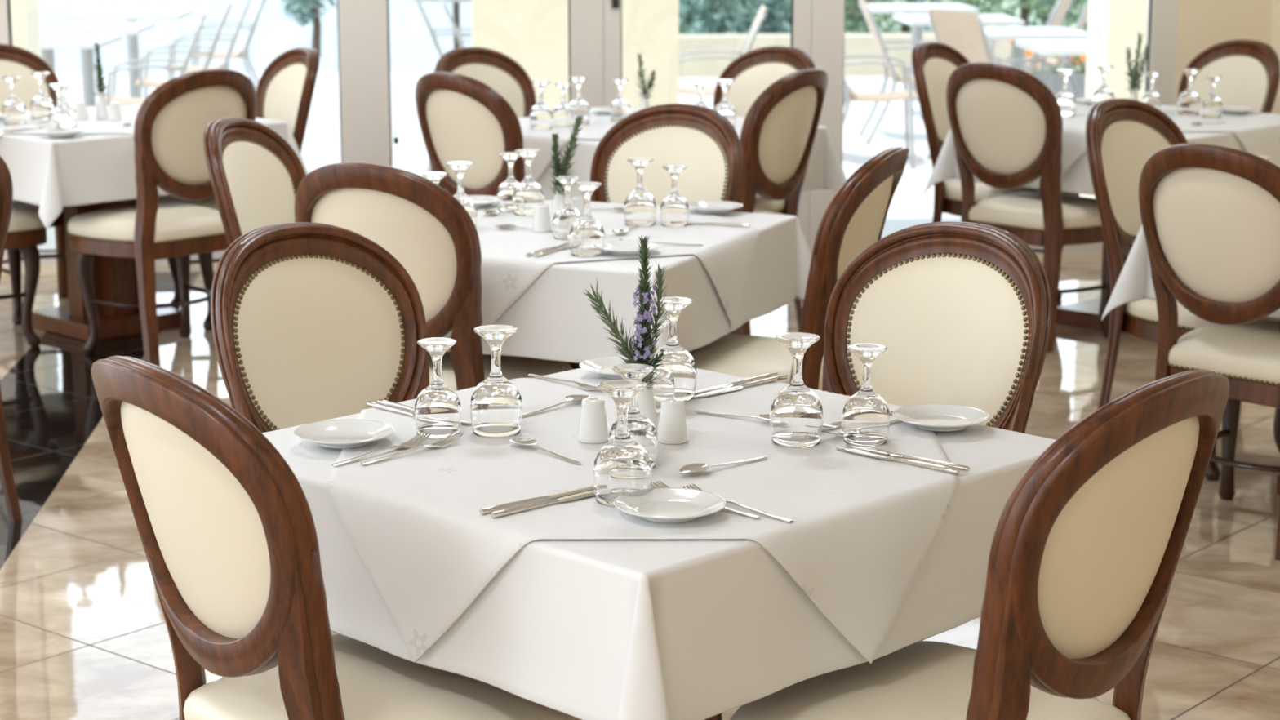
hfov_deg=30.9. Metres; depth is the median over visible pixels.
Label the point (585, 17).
door
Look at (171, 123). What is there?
dining chair
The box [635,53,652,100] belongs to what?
rosemary sprig
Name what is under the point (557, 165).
rosemary sprig
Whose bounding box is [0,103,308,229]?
tablecloth
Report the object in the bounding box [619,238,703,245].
fork
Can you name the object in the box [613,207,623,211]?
bowl
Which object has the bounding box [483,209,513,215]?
spoon
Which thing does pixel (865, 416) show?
wine glass
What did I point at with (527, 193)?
wine glass
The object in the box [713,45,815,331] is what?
dining chair
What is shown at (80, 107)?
shaker
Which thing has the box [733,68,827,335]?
dining chair
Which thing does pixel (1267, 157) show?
wine glass
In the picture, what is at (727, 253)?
topper
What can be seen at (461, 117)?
dining chair
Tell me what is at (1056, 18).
patio chair
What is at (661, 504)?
plate
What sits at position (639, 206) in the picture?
wine glass
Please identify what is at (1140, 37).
rosemary sprig
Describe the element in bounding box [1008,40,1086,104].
flower planter
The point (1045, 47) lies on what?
patio table
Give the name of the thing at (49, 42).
patio table
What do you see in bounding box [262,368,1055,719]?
tablecloth
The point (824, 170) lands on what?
tablecloth
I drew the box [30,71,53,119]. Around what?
wine glass
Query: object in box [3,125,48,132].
knife
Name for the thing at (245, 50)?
patio chair
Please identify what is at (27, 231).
dining chair
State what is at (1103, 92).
wine glass
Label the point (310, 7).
tree
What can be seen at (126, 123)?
spoon
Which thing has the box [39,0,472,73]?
sea
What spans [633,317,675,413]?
wine glass
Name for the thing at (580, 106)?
wine glass
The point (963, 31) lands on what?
patio chair
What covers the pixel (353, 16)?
window
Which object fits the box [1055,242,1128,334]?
dining table
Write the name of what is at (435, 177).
wine glass
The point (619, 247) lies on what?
plate
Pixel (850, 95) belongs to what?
patio chair
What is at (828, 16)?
window
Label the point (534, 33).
wall
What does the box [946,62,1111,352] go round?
dining chair
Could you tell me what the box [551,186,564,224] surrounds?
bud vase
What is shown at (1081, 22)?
patio chair
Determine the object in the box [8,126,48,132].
knife
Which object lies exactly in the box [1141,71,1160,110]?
wine glass
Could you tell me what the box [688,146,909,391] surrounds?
dining chair
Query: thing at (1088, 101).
plate
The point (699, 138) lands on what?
dining chair
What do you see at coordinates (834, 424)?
fork
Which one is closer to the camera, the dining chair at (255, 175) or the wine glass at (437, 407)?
the wine glass at (437, 407)
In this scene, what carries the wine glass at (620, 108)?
on the topper at (599, 125)
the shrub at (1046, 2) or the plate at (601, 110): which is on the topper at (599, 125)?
the plate at (601, 110)
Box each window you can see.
[0,0,374,265]
[808,0,1178,254]
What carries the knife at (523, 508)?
on the topper at (863, 527)
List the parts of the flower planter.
flower, flower, flower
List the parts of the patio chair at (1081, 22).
seat, backrest, leg, leg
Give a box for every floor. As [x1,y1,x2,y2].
[0,260,1279,719]
[37,71,1081,249]
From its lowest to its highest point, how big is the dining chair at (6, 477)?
0.984 m
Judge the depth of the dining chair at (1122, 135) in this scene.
6.41 m
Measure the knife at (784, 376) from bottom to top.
0.008 m
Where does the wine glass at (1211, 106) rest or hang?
on the topper at (1259, 133)
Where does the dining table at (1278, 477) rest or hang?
on the floor at (84, 635)
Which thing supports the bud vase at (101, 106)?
on the topper at (91, 126)
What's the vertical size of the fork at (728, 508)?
0.014 m
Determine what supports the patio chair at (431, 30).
on the floor at (908, 206)
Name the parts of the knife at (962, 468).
blade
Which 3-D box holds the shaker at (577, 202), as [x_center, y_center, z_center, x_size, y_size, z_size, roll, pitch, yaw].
[-0.150,-0.373,5.744,0.047,0.065,0.047,-4,12,-17]
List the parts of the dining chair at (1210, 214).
leg, frame, panel, seat, nail trim, seat rail, leg, leg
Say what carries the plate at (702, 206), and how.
on the topper at (727, 253)
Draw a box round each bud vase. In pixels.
[96,91,107,119]
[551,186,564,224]
[637,373,657,429]
[640,93,649,110]
[1129,88,1138,100]
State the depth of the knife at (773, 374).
3.90 m
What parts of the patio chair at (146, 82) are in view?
leg, leg, seat, armrest, armrest, leg, backrest, leg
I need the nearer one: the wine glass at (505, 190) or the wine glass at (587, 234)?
the wine glass at (587, 234)
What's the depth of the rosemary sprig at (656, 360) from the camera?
3.53 m
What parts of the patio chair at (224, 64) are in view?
leg, leg, seat, armrest, armrest, backrest, leg, leg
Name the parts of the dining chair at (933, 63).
leg, panel, nail trim, frame, seat rail, seat, nail trim, leg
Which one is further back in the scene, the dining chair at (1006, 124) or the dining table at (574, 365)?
the dining chair at (1006, 124)
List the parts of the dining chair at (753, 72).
panel, nail trim, frame, seat, nail trim, seat rail, leg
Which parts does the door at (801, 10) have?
handle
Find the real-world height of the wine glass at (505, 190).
0.146 m
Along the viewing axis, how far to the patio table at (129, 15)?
17.11 m
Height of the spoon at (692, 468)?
0.010 m
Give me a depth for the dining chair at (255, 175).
6.00 m
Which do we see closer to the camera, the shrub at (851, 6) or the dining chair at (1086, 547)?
the dining chair at (1086, 547)
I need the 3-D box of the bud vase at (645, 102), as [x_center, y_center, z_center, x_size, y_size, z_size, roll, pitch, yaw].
[0.018,-0.885,8.130,0.042,0.098,0.042,0,12,0]
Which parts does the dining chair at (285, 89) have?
leg, seat, leg, nail trim, panel, frame, leg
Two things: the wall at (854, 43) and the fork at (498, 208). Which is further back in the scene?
the wall at (854, 43)
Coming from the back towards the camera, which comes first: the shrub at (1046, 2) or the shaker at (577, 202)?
the shrub at (1046, 2)
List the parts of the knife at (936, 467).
blade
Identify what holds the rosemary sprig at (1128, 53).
in the bud vase at (1134, 95)
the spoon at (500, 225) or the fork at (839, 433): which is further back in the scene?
the spoon at (500, 225)
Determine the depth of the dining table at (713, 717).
3.66 m
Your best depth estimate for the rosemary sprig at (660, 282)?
3.54 m
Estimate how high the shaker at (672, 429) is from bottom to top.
0.065 m
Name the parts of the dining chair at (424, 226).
panel, frame, leg, seat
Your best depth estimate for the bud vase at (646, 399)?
3.55 m
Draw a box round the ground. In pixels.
[678,0,1086,34]
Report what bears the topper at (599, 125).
on the tablecloth at (824, 170)
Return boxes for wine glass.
[2,75,26,124]
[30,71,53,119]
[48,83,72,128]
[62,83,76,126]
[413,337,461,439]
[422,172,447,184]
[446,161,477,227]
[470,324,522,437]
[497,152,519,211]
[512,148,544,216]
[529,80,553,129]
[552,175,582,239]
[553,82,573,126]
[568,75,590,124]
[568,181,604,257]
[592,379,652,506]
[608,363,657,468]
[609,78,630,121]
[623,157,656,226]
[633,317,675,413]
[653,296,697,401]
[659,164,688,226]
[692,82,710,108]
[713,79,736,128]
[769,332,823,447]
[841,343,889,446]
[1054,69,1075,116]
[1092,65,1114,106]
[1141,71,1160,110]
[1177,68,1199,115]
[1201,75,1222,118]
[1256,155,1270,159]
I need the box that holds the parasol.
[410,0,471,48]
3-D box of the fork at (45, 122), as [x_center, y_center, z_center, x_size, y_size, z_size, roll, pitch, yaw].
[-2.131,-0.830,8.069,0.196,0.014,0.024,-11,16,-44]
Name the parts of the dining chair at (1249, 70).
panel, nail trim, leg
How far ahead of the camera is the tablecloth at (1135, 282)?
5.94 m
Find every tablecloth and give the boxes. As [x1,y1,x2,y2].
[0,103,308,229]
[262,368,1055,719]
[422,107,846,200]
[446,202,811,363]
[923,103,1246,195]
[1101,226,1279,320]
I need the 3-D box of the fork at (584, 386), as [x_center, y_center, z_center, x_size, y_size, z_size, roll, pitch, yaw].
[-0.121,0.034,3.903,0.024,0.014,0.196,-11,16,-43]
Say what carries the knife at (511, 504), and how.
on the topper at (863, 527)
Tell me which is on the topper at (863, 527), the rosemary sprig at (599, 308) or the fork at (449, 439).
the fork at (449, 439)
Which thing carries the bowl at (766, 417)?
on the spoon at (766, 417)
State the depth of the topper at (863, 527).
3.21 m
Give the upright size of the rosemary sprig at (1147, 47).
0.209 m
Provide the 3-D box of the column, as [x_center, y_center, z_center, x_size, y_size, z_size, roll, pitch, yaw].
[-3.644,-2.229,11.652,1.095,3.000,0.400,-1,12,-4]
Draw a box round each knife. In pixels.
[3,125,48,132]
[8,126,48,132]
[366,400,461,426]
[377,399,471,424]
[479,484,594,514]
[490,489,595,518]
[524,241,569,257]
[534,244,569,257]
[688,222,749,227]
[693,373,787,397]
[694,372,777,394]
[835,446,959,474]
[844,444,969,471]
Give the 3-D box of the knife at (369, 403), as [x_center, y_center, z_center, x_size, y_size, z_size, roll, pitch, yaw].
[-0.359,0.086,3.671,0.224,0.008,0.020,11,16,43]
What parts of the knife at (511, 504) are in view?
blade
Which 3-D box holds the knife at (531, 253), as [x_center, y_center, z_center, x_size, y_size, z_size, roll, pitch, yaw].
[-0.208,-0.258,5.328,0.020,0.008,0.224,6,13,25]
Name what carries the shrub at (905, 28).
on the ground
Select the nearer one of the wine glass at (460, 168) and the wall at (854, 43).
the wine glass at (460, 168)
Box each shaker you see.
[75,101,88,120]
[108,102,122,121]
[532,204,551,232]
[572,196,583,215]
[577,397,608,444]
[657,398,688,444]
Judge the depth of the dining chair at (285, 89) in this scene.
8.50 m
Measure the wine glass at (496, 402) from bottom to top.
0.163 m
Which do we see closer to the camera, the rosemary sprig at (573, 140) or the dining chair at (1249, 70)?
the rosemary sprig at (573, 140)
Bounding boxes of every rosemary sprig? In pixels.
[93,40,108,96]
[549,133,564,194]
[550,112,584,192]
[553,147,571,195]
[582,279,654,382]
[630,275,657,388]
[633,235,657,382]
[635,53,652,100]
[639,70,656,98]
[639,262,668,380]
[644,348,667,386]
[1124,31,1144,93]
[1124,45,1141,91]
[1129,43,1150,91]
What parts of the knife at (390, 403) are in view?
blade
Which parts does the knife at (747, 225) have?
blade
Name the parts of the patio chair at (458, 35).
armrest, armrest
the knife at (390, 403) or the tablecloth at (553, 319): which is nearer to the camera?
the knife at (390, 403)
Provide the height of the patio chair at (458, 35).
0.926 m
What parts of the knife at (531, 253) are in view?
blade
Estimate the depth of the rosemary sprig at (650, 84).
8.11 m
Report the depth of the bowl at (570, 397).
3.78 m
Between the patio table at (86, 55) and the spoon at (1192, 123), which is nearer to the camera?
the spoon at (1192, 123)
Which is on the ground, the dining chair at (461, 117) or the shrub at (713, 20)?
the shrub at (713, 20)
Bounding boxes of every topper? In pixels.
[0,106,140,137]
[328,377,959,663]
[443,200,759,337]
[517,111,745,182]
[1061,104,1279,177]
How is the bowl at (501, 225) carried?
on the spoon at (500, 225)
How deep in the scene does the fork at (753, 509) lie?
3.11 m
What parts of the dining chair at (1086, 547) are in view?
seat, leg, frame, panel, leg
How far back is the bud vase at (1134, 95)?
8.37 m
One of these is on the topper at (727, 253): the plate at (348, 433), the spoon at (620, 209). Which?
the spoon at (620, 209)
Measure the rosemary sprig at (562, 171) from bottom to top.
0.144 m
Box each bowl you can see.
[483,210,499,215]
[495,224,516,227]
[509,438,537,446]
[564,395,591,401]
[612,228,627,234]
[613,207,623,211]
[679,463,712,474]
[755,413,769,422]
[1191,122,1203,124]
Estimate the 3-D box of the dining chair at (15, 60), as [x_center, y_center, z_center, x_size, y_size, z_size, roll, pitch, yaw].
[-2.258,-0.667,8.604,0.509,0.984,0.614,-11,16,-43]
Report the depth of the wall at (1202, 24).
9.66 m
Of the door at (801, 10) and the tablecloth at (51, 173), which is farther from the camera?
the door at (801, 10)
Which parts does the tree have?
crown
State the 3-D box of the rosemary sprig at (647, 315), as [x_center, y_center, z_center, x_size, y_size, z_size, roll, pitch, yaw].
[0.003,-0.029,3.533,0.043,0.206,0.052,-5,13,-23]
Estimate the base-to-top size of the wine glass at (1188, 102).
0.163 m
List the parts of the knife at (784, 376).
blade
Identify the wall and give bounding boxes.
[1,0,1272,274]
[471,0,678,114]
[678,32,1086,77]
[1080,0,1147,198]
[1270,0,1279,114]
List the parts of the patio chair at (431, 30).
leg, leg, backrest, armrest, armrest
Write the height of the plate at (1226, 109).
0.019 m
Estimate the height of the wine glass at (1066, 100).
0.163 m
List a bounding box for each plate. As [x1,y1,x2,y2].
[39,128,85,137]
[293,418,394,448]
[467,195,497,208]
[579,355,628,379]
[590,106,610,115]
[600,240,659,255]
[613,487,726,523]
[687,200,742,213]
[892,403,990,431]
[1076,97,1092,105]
[1222,106,1256,114]
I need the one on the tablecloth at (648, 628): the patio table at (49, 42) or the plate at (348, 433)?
the plate at (348, 433)
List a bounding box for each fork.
[4,120,48,126]
[330,431,431,466]
[360,431,462,465]
[482,207,499,211]
[528,373,599,390]
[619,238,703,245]
[651,480,759,518]
[683,484,793,522]
[822,411,893,428]
[822,418,901,436]
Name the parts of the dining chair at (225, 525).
leg, panel, frame, leg, seat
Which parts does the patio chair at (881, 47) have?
leg, backrest, leg, armrest, seat, armrest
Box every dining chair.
[0,44,68,324]
[0,155,22,523]
[0,202,47,346]
[67,68,257,367]
[91,355,580,719]
[158,46,319,329]
[203,117,306,244]
[210,222,429,633]
[294,162,573,391]
[414,71,525,196]
[434,47,536,117]
[590,103,742,211]
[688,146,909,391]
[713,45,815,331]
[717,221,1051,719]
[729,369,1229,719]
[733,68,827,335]
[911,41,1079,300]
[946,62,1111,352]
[1085,98,1279,480]
[1138,143,1279,560]
[1177,40,1279,113]
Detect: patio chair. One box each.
[104,10,207,106]
[133,0,232,97]
[163,0,251,80]
[191,0,266,90]
[415,0,471,57]
[440,0,471,48]
[678,4,766,95]
[843,54,917,168]
[857,0,924,144]
[926,8,1054,159]
[988,0,1072,88]
[1005,0,1088,104]
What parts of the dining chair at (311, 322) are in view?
leg, frame, panel, nail trim, leg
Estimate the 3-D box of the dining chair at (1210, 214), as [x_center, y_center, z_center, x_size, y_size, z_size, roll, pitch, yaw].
[1.525,-0.059,5.672,0.614,0.984,0.509,-11,16,-42]
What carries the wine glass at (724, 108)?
on the topper at (599, 125)
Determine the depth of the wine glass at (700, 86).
8.01 m
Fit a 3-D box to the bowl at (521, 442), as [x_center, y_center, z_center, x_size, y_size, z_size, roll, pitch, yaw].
[-0.176,0.124,3.475,0.037,0.007,0.054,-9,15,-38]
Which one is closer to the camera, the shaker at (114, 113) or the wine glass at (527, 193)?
the wine glass at (527, 193)
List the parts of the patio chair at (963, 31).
leg, backrest, leg, armrest, armrest, leg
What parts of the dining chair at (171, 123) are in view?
leg, seat, nail trim, leg, seat rail, leg, frame, panel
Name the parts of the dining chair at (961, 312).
leg, leg, nail trim, panel, frame, leg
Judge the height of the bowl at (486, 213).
0.007 m
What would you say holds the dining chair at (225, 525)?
on the floor at (84, 635)
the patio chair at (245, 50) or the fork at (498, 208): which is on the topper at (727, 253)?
the fork at (498, 208)
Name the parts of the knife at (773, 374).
blade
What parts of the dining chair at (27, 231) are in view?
seat rail, seat, nail trim, leg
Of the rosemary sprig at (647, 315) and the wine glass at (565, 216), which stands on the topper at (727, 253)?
the wine glass at (565, 216)
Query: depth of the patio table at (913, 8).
17.98 m
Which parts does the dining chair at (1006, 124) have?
leg, panel, frame, nail trim, seat, seat rail, leg, leg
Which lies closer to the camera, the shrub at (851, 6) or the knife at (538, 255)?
the knife at (538, 255)
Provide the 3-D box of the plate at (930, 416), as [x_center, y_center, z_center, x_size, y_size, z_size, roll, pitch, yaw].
[0.470,0.094,3.609,0.151,0.019,0.151,0,12,0]
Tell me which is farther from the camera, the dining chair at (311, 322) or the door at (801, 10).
the door at (801, 10)
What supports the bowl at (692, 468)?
on the spoon at (692, 468)
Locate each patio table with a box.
[40,22,155,106]
[40,34,122,73]
[66,9,193,97]
[859,3,978,102]
[893,13,1024,119]
[983,26,1087,71]
[1014,40,1087,55]
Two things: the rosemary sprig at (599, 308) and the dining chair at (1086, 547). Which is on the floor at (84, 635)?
the dining chair at (1086, 547)
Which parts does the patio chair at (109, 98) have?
leg, leg, seat, armrest, armrest, leg, backrest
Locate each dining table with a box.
[31,198,180,341]
[568,362,581,369]
[705,715,717,719]
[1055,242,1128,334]
[1276,475,1279,495]
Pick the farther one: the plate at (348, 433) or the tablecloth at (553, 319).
the tablecloth at (553, 319)
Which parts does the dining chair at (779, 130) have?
leg, seat, frame, panel, leg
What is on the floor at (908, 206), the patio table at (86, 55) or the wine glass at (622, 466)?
the patio table at (86, 55)
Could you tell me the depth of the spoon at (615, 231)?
5.57 m
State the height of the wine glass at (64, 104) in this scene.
0.146 m
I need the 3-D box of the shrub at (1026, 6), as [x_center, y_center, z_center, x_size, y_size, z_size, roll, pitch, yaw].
[4.082,-4.240,24.582,2.094,1.854,1.488,0,12,0]
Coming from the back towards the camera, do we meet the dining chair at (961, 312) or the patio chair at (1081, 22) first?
the patio chair at (1081, 22)
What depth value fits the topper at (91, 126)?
8.07 m
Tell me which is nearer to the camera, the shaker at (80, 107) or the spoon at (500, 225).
the spoon at (500, 225)
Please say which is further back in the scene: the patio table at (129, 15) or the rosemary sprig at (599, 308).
the patio table at (129, 15)
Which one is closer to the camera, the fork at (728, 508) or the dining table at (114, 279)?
the fork at (728, 508)
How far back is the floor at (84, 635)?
5.57 m
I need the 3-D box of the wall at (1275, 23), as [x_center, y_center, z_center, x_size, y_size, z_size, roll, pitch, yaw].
[3.239,-0.553,3.327,0.240,2.900,13.440,-1,12,-4]
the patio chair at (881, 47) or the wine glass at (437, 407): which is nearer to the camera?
the wine glass at (437, 407)
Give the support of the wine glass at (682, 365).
on the topper at (863, 527)
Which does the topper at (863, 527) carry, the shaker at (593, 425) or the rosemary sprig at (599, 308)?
the shaker at (593, 425)
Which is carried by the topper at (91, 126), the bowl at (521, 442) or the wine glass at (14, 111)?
the wine glass at (14, 111)
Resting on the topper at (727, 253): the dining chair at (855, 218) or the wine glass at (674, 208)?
the wine glass at (674, 208)
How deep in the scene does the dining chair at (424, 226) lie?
5.08 m
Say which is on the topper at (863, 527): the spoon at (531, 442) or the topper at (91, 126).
the spoon at (531, 442)
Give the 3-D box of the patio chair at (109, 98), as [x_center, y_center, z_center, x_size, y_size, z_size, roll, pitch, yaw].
[-2.853,-1.577,13.640,0.611,0.926,0.550,-2,12,-9]
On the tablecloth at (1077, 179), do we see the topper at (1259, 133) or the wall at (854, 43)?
the topper at (1259, 133)
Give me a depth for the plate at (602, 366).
4.01 m
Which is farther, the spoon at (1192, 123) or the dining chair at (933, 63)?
the dining chair at (933, 63)
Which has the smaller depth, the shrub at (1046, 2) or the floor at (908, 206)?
the floor at (908, 206)
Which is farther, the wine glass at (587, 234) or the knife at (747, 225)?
the knife at (747, 225)
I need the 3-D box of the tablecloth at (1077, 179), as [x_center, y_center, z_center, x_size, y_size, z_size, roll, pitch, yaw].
[1.800,-0.730,8.335,1.108,0.278,1.104,-11,16,-44]
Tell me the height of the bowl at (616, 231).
0.007 m
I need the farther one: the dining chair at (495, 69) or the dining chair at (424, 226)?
the dining chair at (495, 69)
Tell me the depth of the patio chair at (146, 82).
14.57 m
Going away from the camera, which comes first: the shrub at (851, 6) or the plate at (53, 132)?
the plate at (53, 132)
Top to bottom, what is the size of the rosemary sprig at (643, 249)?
0.266 m
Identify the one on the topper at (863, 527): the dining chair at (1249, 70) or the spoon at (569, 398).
the spoon at (569, 398)
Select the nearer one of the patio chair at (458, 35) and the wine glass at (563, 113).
the wine glass at (563, 113)
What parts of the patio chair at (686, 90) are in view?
seat, armrest, armrest, leg, backrest, leg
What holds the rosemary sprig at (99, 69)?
in the bud vase at (101, 106)
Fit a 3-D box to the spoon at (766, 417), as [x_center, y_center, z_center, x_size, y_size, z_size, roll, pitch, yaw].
[0.160,0.088,3.655,0.168,0.010,0.037,8,14,33]
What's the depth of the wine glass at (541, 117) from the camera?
7.90 m
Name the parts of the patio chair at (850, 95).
leg, leg, backrest, armrest, armrest, seat, leg, leg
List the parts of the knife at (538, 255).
blade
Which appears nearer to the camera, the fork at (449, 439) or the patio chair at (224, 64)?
the fork at (449, 439)
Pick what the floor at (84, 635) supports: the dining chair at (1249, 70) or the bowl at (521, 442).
the dining chair at (1249, 70)
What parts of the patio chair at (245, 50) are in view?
leg, leg, seat, armrest, armrest, backrest, leg, leg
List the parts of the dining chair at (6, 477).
frame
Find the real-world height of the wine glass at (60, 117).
0.163 m
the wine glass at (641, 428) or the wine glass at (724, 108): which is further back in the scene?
the wine glass at (724, 108)
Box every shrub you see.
[678,0,791,34]
[746,0,907,33]
[844,0,968,32]
[928,0,1088,32]
[1014,0,1088,29]
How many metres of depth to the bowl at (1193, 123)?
8.03 m
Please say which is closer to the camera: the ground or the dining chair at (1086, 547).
the dining chair at (1086, 547)
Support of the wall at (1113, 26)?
on the floor at (908, 206)
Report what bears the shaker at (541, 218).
on the topper at (727, 253)
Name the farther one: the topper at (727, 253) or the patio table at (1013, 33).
the patio table at (1013, 33)
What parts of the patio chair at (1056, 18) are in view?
leg, seat, leg, backrest, leg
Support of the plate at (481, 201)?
on the topper at (727, 253)
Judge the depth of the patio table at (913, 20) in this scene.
16.31 m
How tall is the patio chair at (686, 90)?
0.926 m
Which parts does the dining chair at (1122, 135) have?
leg, panel, nail trim, frame, seat rail, nail trim, seat, leg, leg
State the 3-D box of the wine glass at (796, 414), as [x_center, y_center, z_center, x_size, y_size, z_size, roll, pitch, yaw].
[0.237,0.044,3.490,0.081,0.163,0.081,-11,16,-43]
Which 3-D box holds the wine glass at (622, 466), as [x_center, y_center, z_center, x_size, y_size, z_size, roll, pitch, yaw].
[-0.024,0.113,3.159,0.081,0.163,0.081,-1,12,-4]
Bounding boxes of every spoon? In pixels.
[120,122,134,125]
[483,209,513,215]
[495,224,552,231]
[509,438,582,464]
[522,395,591,417]
[590,207,623,211]
[612,225,638,234]
[679,456,768,474]
[695,410,769,422]
[1191,122,1226,124]
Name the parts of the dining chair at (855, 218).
seat, leg, frame, panel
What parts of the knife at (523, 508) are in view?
blade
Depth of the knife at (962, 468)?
3.39 m
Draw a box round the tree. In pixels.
[280,0,336,57]
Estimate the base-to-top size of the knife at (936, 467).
0.008 m
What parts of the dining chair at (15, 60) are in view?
leg, panel, nail trim, frame, seat, seat rail, leg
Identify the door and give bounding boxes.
[371,0,604,167]
[603,0,811,245]

